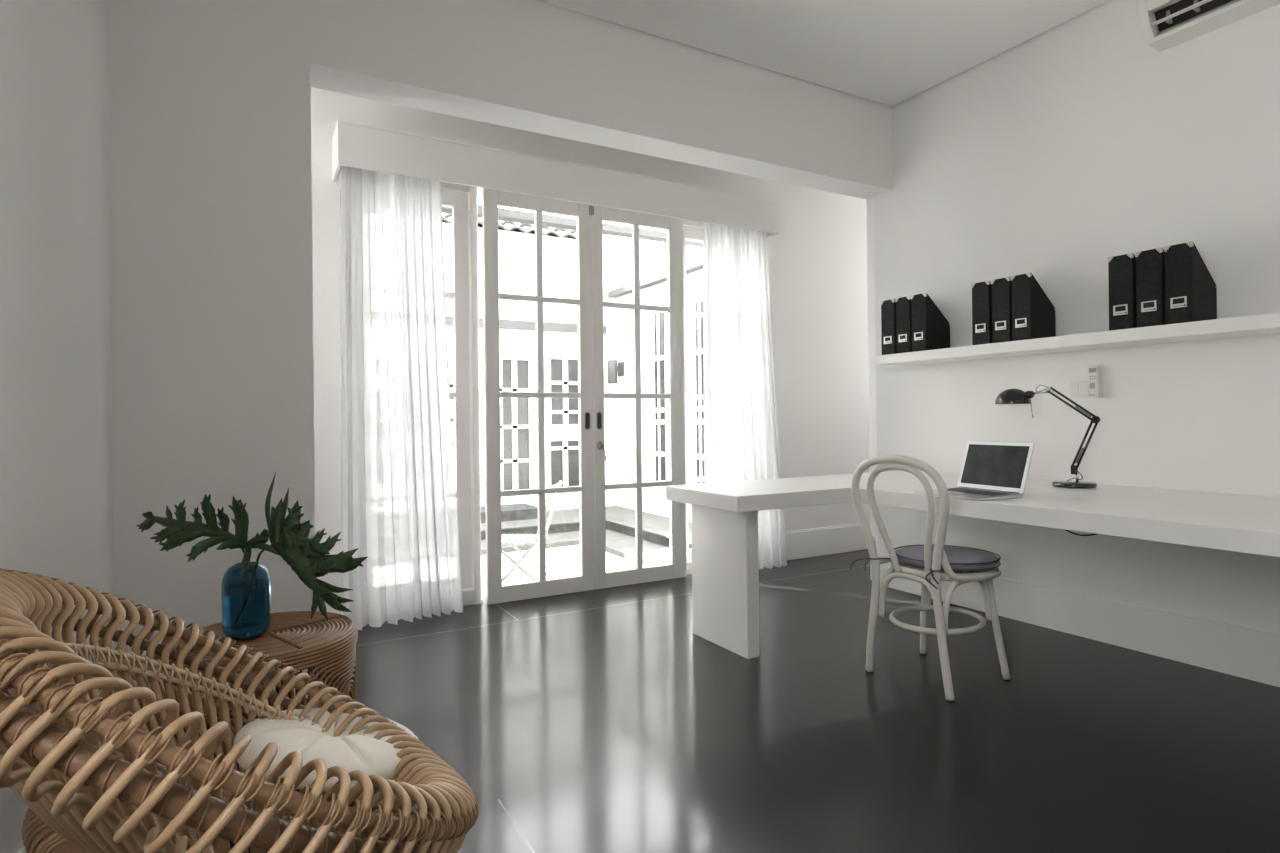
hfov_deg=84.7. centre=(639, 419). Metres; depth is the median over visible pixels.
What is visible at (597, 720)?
floor
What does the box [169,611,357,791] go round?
side table
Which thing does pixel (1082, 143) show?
wall
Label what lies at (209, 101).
wall
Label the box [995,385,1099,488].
desk lamp
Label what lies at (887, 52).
ceiling
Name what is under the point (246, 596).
glass vase
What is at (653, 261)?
building
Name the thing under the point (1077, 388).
switch plate
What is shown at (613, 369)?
wall lamp
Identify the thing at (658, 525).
stone step
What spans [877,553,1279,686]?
baseboard
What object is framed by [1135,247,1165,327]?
magazine file
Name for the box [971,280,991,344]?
magazine file
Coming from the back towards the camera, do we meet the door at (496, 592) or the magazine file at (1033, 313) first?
the door at (496, 592)
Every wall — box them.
[0,0,113,852]
[107,0,892,708]
[311,87,869,613]
[867,197,877,579]
[874,0,1279,634]
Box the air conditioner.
[1137,0,1279,51]
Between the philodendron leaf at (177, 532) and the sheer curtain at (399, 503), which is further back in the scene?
the sheer curtain at (399, 503)
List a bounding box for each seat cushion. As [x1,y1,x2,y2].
[233,708,417,791]
[895,545,998,568]
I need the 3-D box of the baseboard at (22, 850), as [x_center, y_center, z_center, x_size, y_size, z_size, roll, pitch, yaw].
[-0.850,1.084,0.002,0.012,0.012,5.294,-1,0,-22]
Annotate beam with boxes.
[442,205,703,247]
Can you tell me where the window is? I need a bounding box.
[683,220,770,573]
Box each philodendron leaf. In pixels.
[137,494,278,573]
[256,472,367,619]
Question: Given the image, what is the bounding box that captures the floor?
[26,549,1279,852]
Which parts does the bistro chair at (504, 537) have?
leg, slatted seat, leg, backrest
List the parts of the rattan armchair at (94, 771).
rail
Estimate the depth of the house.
8.12 m
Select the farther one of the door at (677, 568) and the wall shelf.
the door at (677, 568)
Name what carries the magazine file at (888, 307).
on the wall shelf
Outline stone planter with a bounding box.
[481,503,537,522]
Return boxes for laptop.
[913,441,1034,499]
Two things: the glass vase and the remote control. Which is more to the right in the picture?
the remote control
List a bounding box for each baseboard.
[18,845,26,852]
[785,522,869,559]
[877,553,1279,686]
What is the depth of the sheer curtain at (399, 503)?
3.77 m
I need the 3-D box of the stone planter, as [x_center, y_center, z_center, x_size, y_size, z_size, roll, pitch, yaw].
[-2.059,1.027,7.346,1.986,0.110,0.523,-1,0,-29]
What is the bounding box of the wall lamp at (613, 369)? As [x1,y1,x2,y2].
[607,360,624,383]
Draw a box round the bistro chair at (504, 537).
[501,481,562,581]
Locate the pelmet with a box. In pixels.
[332,119,778,237]
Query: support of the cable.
hanging from the desk at (724, 515)
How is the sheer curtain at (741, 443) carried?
hanging from the pelmet
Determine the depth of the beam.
5.17 m
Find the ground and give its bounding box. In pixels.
[481,545,646,595]
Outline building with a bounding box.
[608,242,703,521]
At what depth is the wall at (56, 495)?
2.00 m
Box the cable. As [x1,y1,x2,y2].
[1066,530,1096,535]
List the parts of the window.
sash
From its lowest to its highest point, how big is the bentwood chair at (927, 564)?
0.932 m
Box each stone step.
[481,506,691,544]
[481,522,691,548]
[481,529,669,566]
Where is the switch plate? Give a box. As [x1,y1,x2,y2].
[1070,380,1087,397]
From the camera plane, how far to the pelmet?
4.07 m
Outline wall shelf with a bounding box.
[878,312,1279,365]
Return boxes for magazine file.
[881,299,895,354]
[895,296,911,353]
[911,293,949,351]
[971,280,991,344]
[991,276,1011,342]
[1011,272,1055,340]
[1108,253,1136,330]
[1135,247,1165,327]
[1164,241,1216,324]
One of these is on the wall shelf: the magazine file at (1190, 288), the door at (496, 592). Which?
the magazine file at (1190, 288)
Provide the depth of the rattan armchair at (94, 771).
0.86 m
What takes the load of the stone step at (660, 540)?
on the stone step at (622, 545)
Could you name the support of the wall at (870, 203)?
attached to the wall at (209, 101)
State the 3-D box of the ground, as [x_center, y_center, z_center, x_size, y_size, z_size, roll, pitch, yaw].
[-1.683,1.318,6.084,9.000,0.200,3.730,-1,0,-29]
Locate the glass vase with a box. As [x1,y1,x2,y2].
[221,562,270,639]
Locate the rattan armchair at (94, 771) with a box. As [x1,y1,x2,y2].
[0,568,478,852]
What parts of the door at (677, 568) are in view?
flush pull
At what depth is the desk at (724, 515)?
3.07 m
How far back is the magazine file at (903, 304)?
4.06 m
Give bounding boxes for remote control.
[1086,366,1102,397]
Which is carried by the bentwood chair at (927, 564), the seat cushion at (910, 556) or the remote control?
the seat cushion at (910, 556)
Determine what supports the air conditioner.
attached to the wall at (1082, 143)
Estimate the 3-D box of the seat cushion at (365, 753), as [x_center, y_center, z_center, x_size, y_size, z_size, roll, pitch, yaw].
[-0.602,0.637,1.370,0.334,0.123,0.342,-1,0,-29]
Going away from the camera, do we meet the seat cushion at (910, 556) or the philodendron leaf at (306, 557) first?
the philodendron leaf at (306, 557)
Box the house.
[442,204,615,510]
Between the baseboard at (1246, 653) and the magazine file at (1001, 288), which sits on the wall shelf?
the magazine file at (1001, 288)
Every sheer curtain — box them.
[340,166,462,629]
[703,222,786,568]
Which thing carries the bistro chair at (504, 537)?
on the ground
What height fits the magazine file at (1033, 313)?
0.326 m
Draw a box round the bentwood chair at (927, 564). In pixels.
[850,455,1010,702]
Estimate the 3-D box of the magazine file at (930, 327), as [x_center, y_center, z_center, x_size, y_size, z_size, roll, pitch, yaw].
[1.665,-0.547,4.019,0.212,0.326,0.098,-1,0,-29]
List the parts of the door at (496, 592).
flush pull, bolt plate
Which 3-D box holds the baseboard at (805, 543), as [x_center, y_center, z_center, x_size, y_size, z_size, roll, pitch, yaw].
[1.951,0.952,5.795,2.140,0.217,0.016,-1,0,-29]
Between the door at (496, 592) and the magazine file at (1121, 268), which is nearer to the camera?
the magazine file at (1121, 268)
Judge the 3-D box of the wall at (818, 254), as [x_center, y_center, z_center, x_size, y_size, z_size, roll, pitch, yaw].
[-0.094,-0.426,4.755,6.700,3.015,0.160,-1,0,-29]
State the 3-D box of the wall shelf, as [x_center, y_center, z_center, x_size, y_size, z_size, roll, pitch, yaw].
[2.718,-0.367,2.134,0.256,0.054,4.855,-1,0,-29]
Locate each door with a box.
[482,188,597,604]
[594,205,686,588]
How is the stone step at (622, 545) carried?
on the ground
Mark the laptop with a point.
(990, 470)
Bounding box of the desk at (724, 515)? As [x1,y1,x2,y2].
[666,471,1279,658]
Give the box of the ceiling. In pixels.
[539,0,1108,106]

